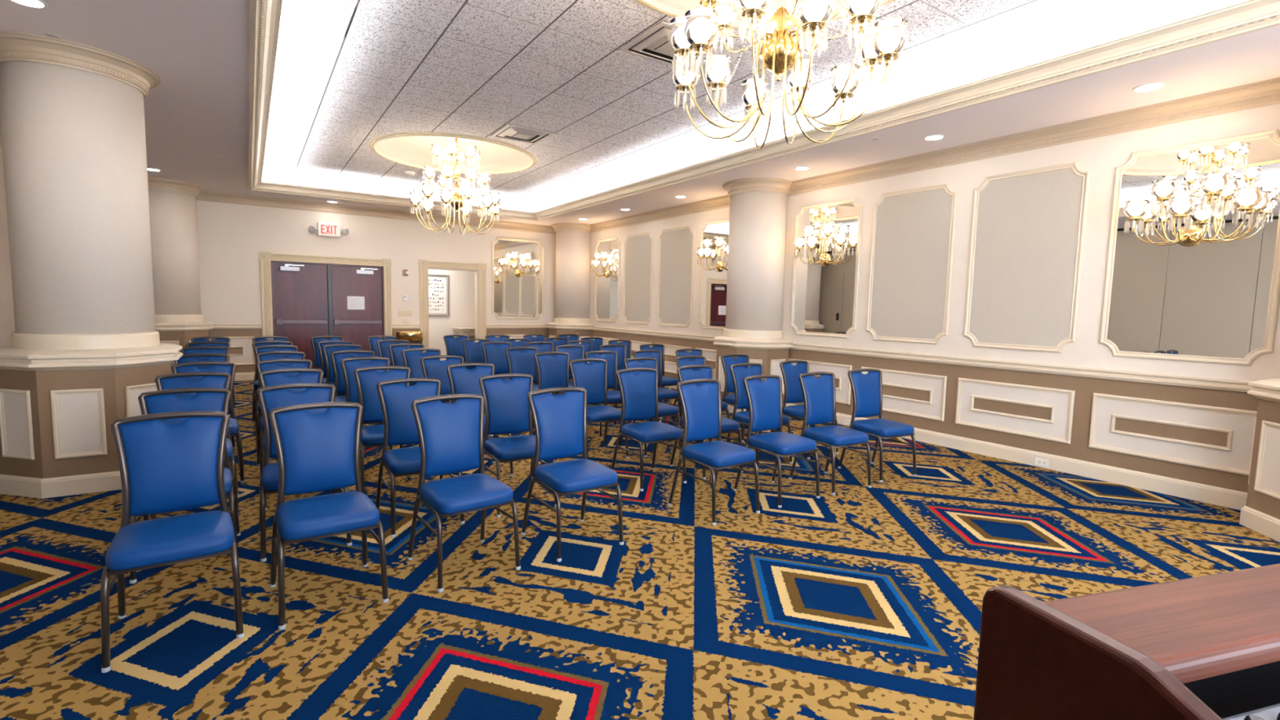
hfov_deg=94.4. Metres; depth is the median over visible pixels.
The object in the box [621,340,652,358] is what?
wainscot panel
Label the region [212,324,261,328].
trim
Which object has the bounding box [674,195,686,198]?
recessed light
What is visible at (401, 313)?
switch plate
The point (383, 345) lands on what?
banquet chair
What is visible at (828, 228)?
wall sconce
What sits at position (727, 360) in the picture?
banquet chair
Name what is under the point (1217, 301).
wall mirror
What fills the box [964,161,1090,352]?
wall panel
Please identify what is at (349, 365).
banquet chair
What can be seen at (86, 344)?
column
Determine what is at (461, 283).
wall
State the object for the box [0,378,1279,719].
floor
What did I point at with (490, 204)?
chandelier
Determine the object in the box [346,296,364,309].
paper notice
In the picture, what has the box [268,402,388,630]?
banquet chair
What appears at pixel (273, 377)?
banquet chair
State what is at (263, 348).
banquet chair
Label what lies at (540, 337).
banquet chair
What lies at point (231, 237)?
wall
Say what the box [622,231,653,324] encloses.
wall panel
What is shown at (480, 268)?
door frame
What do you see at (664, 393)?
banquet chair
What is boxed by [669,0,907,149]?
chandelier
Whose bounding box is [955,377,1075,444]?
wainscot panel
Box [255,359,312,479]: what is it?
banquet chair
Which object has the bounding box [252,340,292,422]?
banquet chair
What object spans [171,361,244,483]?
banquet chair
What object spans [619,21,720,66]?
ceiling vent
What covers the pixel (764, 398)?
banquet chair
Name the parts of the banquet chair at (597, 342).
frame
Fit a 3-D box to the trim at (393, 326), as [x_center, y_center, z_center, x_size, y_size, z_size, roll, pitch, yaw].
[-4.636,-0.666,11.752,0.532,0.085,0.034,-2,6,-33]
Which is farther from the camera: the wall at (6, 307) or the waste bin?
the waste bin
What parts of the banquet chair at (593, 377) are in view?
leg, backrest, frame, seat frame, seat, leg, leg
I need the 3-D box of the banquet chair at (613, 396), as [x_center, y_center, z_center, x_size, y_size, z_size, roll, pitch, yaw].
[-0.358,0.370,6.768,0.459,0.924,0.499,-2,6,-31]
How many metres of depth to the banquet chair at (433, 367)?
5.80 m
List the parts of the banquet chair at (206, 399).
leg, leg, frame, backrest, seat, leg, leg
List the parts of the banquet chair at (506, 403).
leg, frame, backrest, seat, seat frame, leg, leg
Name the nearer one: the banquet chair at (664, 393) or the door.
the banquet chair at (664, 393)
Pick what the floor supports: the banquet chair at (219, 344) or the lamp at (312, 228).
the banquet chair at (219, 344)
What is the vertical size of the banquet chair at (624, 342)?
0.924 m
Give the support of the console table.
on the floor
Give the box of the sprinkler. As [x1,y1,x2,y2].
[43,32,61,38]
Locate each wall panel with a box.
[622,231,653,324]
[657,224,694,327]
[866,182,957,344]
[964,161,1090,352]
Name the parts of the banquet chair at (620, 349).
frame, backrest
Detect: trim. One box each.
[195,77,1279,234]
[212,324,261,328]
[248,0,1279,220]
[391,324,420,328]
[486,324,1253,392]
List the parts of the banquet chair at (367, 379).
leg, seat, seat frame, backrest, frame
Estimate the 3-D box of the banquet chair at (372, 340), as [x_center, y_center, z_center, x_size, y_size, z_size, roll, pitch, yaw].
[-3.778,0.110,8.781,0.459,0.924,0.499,-2,6,-32]
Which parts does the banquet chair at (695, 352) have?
backrest, frame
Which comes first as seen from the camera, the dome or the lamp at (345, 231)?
the dome
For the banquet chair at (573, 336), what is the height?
0.924 m
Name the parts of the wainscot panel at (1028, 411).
inlay frame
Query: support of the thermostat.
attached to the wall at (231, 237)
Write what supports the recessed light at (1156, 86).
in the ceiling
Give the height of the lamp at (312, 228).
0.128 m
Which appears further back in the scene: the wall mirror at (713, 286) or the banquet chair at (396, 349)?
the wall mirror at (713, 286)
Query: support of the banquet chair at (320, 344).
on the floor
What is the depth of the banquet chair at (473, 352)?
8.61 m
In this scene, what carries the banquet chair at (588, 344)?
on the floor
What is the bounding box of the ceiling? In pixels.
[0,0,1279,226]
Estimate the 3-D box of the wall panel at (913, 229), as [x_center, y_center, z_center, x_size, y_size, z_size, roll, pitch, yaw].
[3.061,-1.071,6.760,0.022,1.734,1.010,-2,6,-33]
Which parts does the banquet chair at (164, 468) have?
leg, leg, seat, seat frame, frame, backrest, leg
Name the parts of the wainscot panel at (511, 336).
frame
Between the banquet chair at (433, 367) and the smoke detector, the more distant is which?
the smoke detector
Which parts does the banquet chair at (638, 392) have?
leg, leg, frame, backrest, seat, leg, seat frame, leg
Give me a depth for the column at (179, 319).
9.05 m
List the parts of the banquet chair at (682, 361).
leg, frame, backrest, seat, leg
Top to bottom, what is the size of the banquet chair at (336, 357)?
0.924 m
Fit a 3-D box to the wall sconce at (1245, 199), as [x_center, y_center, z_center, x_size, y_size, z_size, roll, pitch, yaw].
[4.253,-1.160,4.627,0.352,0.517,0.823,-2,6,-33]
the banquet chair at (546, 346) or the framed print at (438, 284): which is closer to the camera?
the banquet chair at (546, 346)
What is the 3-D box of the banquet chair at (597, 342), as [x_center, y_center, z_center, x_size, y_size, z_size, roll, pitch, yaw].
[-0.704,0.094,9.725,0.459,0.924,0.499,-2,6,-33]
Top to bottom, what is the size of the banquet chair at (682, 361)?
0.924 m
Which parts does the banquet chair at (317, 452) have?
leg, leg, frame, backrest, seat, seat frame, leg, leg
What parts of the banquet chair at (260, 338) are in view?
frame, backrest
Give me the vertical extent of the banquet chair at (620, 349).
0.924 m
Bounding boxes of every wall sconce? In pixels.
[502,252,538,276]
[591,251,613,278]
[696,236,728,271]
[793,222,848,266]
[1123,172,1263,246]
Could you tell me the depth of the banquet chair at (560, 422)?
3.65 m
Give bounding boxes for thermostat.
[402,294,408,301]
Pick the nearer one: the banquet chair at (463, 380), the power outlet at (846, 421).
the banquet chair at (463, 380)
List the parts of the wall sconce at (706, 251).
lamp shade, lamp shade, lamp shade, lamp shade, lamp shade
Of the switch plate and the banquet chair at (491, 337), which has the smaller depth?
the banquet chair at (491, 337)
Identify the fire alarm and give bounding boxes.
[403,269,408,275]
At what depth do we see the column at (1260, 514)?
4.05 m
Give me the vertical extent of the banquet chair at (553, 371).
0.924 m
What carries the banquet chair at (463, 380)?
on the floor
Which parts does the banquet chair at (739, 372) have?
leg, leg, frame, backrest, seat, leg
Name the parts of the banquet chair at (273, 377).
leg, seat, leg, frame, backrest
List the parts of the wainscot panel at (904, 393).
inlay frame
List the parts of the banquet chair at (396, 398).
leg, leg, seat, seat frame, frame, backrest, leg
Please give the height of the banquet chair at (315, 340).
0.924 m
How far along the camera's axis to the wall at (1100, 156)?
5.71 m
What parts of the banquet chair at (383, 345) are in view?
frame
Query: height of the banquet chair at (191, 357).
0.924 m
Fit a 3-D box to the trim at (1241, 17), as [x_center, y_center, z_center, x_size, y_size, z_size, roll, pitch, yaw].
[-0.850,-2.338,5.825,5.002,0.140,12.134,-2,6,-33]
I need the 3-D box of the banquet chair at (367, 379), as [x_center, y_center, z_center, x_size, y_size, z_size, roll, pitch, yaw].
[-1.971,0.527,4.633,0.459,0.924,0.499,-2,6,-32]
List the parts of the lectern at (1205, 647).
panel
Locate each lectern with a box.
[973,563,1279,719]
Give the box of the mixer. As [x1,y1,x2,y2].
[1222,703,1279,719]
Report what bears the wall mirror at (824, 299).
attached to the wall at (1100, 156)
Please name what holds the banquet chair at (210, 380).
on the floor
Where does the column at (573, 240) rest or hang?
on the floor
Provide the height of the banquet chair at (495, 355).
0.924 m
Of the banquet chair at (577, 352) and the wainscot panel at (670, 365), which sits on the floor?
the banquet chair at (577, 352)
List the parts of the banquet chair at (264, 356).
leg, seat, frame, backrest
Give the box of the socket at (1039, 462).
[1037,460,1045,464]
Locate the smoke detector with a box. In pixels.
[404,170,415,175]
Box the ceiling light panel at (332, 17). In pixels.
[287,0,355,37]
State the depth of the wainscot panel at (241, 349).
10.30 m
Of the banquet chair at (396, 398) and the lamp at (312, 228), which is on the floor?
the banquet chair at (396, 398)
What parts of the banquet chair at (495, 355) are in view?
frame, seat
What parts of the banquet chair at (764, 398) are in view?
leg, frame, backrest, leg, leg, seat, seat frame, leg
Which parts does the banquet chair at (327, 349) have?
frame, backrest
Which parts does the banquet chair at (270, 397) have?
leg, leg, seat, seat frame, backrest, frame, leg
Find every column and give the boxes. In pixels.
[0,31,182,498]
[147,177,213,352]
[546,222,594,343]
[712,177,793,413]
[1239,377,1279,542]
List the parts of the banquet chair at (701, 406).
leg, leg, frame, backrest, leg, seat, seat frame, leg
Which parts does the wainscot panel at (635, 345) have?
frame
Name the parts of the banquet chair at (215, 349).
frame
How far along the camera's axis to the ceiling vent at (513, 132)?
7.15 m
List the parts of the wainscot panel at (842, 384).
inlay frame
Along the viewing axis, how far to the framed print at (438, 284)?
13.62 m
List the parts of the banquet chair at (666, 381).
backrest, frame, seat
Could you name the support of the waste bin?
on the floor
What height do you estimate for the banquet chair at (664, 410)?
0.924 m
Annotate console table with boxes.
[452,327,475,337]
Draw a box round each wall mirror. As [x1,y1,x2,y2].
[491,237,544,319]
[594,236,620,322]
[697,218,728,329]
[790,197,862,337]
[1099,128,1279,365]
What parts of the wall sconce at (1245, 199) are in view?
lamp shade, arm, lamp shade, arm, lamp shade, arm, arm, lamp shade, arm, lamp shade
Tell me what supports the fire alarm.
attached to the wall at (231, 237)
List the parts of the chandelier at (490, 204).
lamp shade, lamp shade, lamp shade, lamp shade, lamp shade, lamp shade, arm, arm, lamp shade, arm, arm, lamp shade, lamp shade, lamp shade, lamp shade, arm, lamp shade, stem, lamp shade, arm, lamp shade, lamp shade, lamp shade, lamp shade, lamp shade, arm, arm, lamp shade, arm, arm, lamp shade, lamp shade, lamp shade, lamp shade, lamp shade, lamp shade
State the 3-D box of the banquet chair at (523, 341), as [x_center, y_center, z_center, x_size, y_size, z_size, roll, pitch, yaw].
[-1.765,0.144,8.905,0.459,0.924,0.499,-2,6,-33]
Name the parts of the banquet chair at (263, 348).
leg, frame, backrest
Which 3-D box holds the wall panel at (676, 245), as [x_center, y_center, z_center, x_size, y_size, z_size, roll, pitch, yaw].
[0.616,-1.462,10.458,0.022,1.734,1.030,-2,6,-33]
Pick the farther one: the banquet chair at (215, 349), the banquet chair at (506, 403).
the banquet chair at (215, 349)
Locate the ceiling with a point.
(477, 68)
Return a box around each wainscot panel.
[213,336,255,365]
[494,334,537,341]
[593,336,619,345]
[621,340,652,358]
[660,343,691,373]
[695,347,716,379]
[788,358,852,404]
[861,366,946,421]
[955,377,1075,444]
[1088,392,1257,475]
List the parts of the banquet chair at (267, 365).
leg, leg, seat, frame, backrest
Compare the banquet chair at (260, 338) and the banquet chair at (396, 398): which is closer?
the banquet chair at (396, 398)
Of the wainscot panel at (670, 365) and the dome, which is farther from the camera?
the wainscot panel at (670, 365)
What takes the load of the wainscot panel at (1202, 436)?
attached to the wall at (1100, 156)
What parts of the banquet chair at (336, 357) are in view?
seat, backrest, frame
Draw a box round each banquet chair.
[100,411,244,672]
[128,387,240,583]
[151,372,239,519]
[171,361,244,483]
[174,353,235,448]
[179,346,229,359]
[186,341,234,408]
[191,336,235,409]
[252,336,288,398]
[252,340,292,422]
[253,345,297,435]
[255,351,306,454]
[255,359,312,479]
[257,368,335,511]
[257,383,351,562]
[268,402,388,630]
[310,335,343,377]
[317,340,354,384]
[322,343,371,426]
[330,350,382,425]
[340,356,402,449]
[354,365,425,493]
[367,335,397,356]
[375,377,464,537]
[377,339,409,365]
[388,343,424,366]
[401,348,451,402]
[407,394,520,592]
[418,355,463,446]
[443,334,469,361]
[446,362,513,476]
[462,338,490,368]
[478,373,556,517]
[481,342,511,381]
[484,334,509,345]
[504,337,537,374]
[505,346,538,391]
[520,386,623,561]
[523,333,546,384]
[525,341,553,394]
[532,351,569,431]
[544,337,568,393]
[555,345,599,405]
[558,333,579,343]
[567,340,592,380]
[568,358,628,459]
[580,337,603,355]
[585,351,635,438]
[596,344,626,408]
[606,339,631,390]
[611,367,686,491]
[618,357,681,457]
[629,349,682,429]
[640,343,678,401]
[667,378,759,525]
[669,364,742,479]
[670,348,702,420]
[672,355,730,443]
[720,353,773,442]
[725,362,792,469]
[733,374,819,507]
[776,360,838,458]
[788,371,871,495]
[837,368,916,482]
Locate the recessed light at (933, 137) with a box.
[923,134,944,140]
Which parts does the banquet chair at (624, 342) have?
frame, backrest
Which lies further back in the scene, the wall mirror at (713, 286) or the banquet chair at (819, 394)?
the wall mirror at (713, 286)
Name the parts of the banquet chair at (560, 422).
leg, leg, backrest, frame, seat, leg, seat frame, leg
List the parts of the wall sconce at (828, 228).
lamp shade, arm, lamp shade, lamp shade, arm, lamp shade, arm, lamp shade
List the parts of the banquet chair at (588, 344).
backrest, frame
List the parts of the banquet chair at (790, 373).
frame, backrest, leg, seat, leg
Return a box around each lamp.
[308,225,317,232]
[340,228,349,235]
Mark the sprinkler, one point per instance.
(48, 34)
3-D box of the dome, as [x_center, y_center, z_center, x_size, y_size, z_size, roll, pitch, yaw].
[0.792,-2.506,3.208,2.250,0.414,2.250,-2,6,-33]
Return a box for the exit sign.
[308,222,349,237]
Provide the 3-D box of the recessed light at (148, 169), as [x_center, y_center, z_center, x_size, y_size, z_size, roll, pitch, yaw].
[-6.738,-2.630,8.192,0.190,0.008,0.190,-2,6,-33]
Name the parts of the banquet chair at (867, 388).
leg, frame, backrest, leg, leg, seat, seat frame, leg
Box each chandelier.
[408,137,501,235]
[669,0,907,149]
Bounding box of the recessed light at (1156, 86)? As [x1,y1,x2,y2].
[1131,82,1164,93]
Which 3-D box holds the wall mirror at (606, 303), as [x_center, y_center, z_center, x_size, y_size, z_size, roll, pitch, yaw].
[-0.697,-1.672,12.444,0.022,1.734,1.000,-2,6,-33]
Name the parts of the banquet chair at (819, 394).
leg, frame, backrest, leg, leg, seat, seat frame, leg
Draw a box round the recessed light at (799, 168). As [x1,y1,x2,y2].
[794,166,809,170]
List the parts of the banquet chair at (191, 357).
backrest, frame, leg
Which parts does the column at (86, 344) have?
pedestal panel, panel frame, baseboard, panel frame, pedestal panel, panel frame, pedestal panel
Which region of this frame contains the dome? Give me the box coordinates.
[634,0,895,28]
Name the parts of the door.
closer arm, closer arm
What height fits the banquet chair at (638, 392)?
0.924 m
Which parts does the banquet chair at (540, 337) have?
backrest, frame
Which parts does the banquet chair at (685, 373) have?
leg, leg, frame, backrest, seat, seat frame, leg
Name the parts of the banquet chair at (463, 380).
frame, backrest, seat, leg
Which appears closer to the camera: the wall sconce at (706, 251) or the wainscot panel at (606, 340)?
the wall sconce at (706, 251)
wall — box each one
[0,125,15,347]
[195,200,555,373]
[428,269,475,363]
[589,102,1279,493]
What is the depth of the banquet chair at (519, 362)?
7.19 m
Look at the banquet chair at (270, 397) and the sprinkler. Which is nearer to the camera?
the banquet chair at (270, 397)
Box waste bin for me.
[395,330,422,346]
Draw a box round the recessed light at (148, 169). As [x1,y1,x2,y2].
[146,168,161,171]
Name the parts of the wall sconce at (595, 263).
lamp shade, lamp shade, lamp shade, lamp shade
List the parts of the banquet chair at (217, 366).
frame, backrest, seat, leg, leg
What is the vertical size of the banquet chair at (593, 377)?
0.924 m
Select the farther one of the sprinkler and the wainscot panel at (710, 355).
the wainscot panel at (710, 355)
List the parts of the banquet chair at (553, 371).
backrest, frame, seat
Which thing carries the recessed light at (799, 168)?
in the ceiling
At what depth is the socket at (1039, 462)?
5.66 m
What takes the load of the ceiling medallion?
attached to the ceiling
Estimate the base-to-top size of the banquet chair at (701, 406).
0.924 m
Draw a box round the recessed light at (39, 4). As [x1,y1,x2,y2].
[9,0,48,8]
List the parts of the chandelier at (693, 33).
lamp shade, lamp shade, lamp shade, lamp shade, lamp shade, arm, arm, arm, arm, arm, arm, lamp shade, lamp shade, arm, arm, lamp shade, arm, stem, arm, arm, arm, arm, lamp shade, arm, lamp shade, arm, arm, arm, arm, arm, lamp shade, lamp shade, lamp shade, lamp shade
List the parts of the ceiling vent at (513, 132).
plate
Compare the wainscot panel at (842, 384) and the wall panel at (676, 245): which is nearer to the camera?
the wainscot panel at (842, 384)
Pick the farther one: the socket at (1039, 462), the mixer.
the socket at (1039, 462)
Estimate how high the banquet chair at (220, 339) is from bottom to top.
0.924 m
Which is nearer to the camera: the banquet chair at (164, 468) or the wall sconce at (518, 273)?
the banquet chair at (164, 468)
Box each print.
[348,297,361,307]
[428,274,448,315]
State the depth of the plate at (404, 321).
11.75 m
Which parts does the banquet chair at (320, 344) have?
seat, backrest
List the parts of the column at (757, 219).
pedestal panel, panel frame, panel frame, baseboard, pedestal panel, panel frame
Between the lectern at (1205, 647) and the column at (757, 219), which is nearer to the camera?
the lectern at (1205, 647)
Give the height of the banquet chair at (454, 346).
0.924 m
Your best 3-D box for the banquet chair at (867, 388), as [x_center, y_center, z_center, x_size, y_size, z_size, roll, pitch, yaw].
[2.154,0.557,5.335,0.459,0.924,0.499,-1,6,-27]
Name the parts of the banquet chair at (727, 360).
seat, leg, frame, backrest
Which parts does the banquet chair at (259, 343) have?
leg, seat, leg, backrest, frame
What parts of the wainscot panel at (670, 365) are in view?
inlay frame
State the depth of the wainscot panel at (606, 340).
12.54 m
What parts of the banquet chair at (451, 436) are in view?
leg, leg, frame, backrest, seat, seat frame, leg, leg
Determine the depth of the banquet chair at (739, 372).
5.68 m
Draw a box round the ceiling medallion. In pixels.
[368,131,537,174]
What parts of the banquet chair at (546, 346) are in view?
frame, backrest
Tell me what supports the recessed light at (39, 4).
in the ceiling
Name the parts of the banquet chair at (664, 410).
leg, backrest, frame, leg, seat, seat frame, leg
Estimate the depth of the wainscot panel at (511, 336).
13.05 m
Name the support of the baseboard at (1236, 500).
attached to the wall at (1100, 156)
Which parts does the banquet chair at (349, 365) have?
backrest, frame, seat frame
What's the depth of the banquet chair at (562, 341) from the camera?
9.48 m
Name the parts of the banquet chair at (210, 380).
leg, frame, backrest, seat, leg, leg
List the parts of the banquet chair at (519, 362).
backrest, seat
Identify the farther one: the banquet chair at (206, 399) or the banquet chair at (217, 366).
the banquet chair at (217, 366)
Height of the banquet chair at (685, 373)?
0.924 m
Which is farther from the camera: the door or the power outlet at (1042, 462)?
the door
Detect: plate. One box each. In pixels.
[398,310,412,316]
[402,319,408,324]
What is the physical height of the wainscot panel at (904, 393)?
0.496 m
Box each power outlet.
[844,418,850,425]
[1035,457,1048,466]
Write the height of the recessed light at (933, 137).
0.008 m
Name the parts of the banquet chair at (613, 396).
leg, backrest, frame, seat frame, seat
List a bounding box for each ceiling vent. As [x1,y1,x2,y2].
[490,124,555,144]
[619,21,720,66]
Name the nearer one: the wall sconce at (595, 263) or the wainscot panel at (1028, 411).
the wainscot panel at (1028, 411)
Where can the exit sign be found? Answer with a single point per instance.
(324, 228)
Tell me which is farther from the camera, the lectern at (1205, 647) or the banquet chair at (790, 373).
the banquet chair at (790, 373)
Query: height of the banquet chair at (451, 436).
0.924 m
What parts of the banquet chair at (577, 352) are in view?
frame, backrest, seat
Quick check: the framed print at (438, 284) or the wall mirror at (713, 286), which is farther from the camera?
the framed print at (438, 284)
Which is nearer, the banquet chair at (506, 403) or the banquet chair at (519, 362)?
the banquet chair at (506, 403)
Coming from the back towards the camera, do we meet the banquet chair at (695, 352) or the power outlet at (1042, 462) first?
the banquet chair at (695, 352)
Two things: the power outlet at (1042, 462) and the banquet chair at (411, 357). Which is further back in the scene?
the banquet chair at (411, 357)
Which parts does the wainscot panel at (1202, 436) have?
inlay frame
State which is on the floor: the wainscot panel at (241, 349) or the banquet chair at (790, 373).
the banquet chair at (790, 373)
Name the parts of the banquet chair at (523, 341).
frame, backrest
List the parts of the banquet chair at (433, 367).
frame, backrest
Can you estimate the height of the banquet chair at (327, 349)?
0.924 m
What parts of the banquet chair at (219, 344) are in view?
backrest, frame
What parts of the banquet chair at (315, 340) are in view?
backrest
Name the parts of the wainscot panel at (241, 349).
inlay frame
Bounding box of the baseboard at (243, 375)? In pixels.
[234,372,254,381]
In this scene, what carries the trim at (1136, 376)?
attached to the wall at (1100, 156)
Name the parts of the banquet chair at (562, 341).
frame, backrest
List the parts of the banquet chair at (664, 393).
frame, backrest, seat, seat frame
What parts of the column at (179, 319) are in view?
panel frame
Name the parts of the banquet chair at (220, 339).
backrest, frame, leg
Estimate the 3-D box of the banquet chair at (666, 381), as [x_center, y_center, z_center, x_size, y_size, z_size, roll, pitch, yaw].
[0.271,0.245,8.303,0.459,0.924,0.499,-2,6,-34]
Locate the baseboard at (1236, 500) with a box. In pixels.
[664,385,1247,510]
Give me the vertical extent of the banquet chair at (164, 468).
0.924 m
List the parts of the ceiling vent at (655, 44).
plate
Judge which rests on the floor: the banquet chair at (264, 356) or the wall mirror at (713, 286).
the banquet chair at (264, 356)
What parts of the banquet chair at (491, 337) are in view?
frame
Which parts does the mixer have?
knob, knob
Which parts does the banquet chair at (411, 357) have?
backrest, frame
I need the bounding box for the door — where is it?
[258,251,391,368]
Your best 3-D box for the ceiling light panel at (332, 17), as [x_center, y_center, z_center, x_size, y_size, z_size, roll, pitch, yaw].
[-2.316,-2.497,4.294,0.380,0.005,0.600,-2,6,-33]
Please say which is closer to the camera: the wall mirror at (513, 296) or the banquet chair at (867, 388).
the banquet chair at (867, 388)
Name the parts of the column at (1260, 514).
panel frame, baseboard, panel frame, pedestal panel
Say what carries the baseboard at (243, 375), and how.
attached to the wall at (231, 237)
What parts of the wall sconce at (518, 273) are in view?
lamp shade, lamp shade, lamp shade, lamp shade, lamp shade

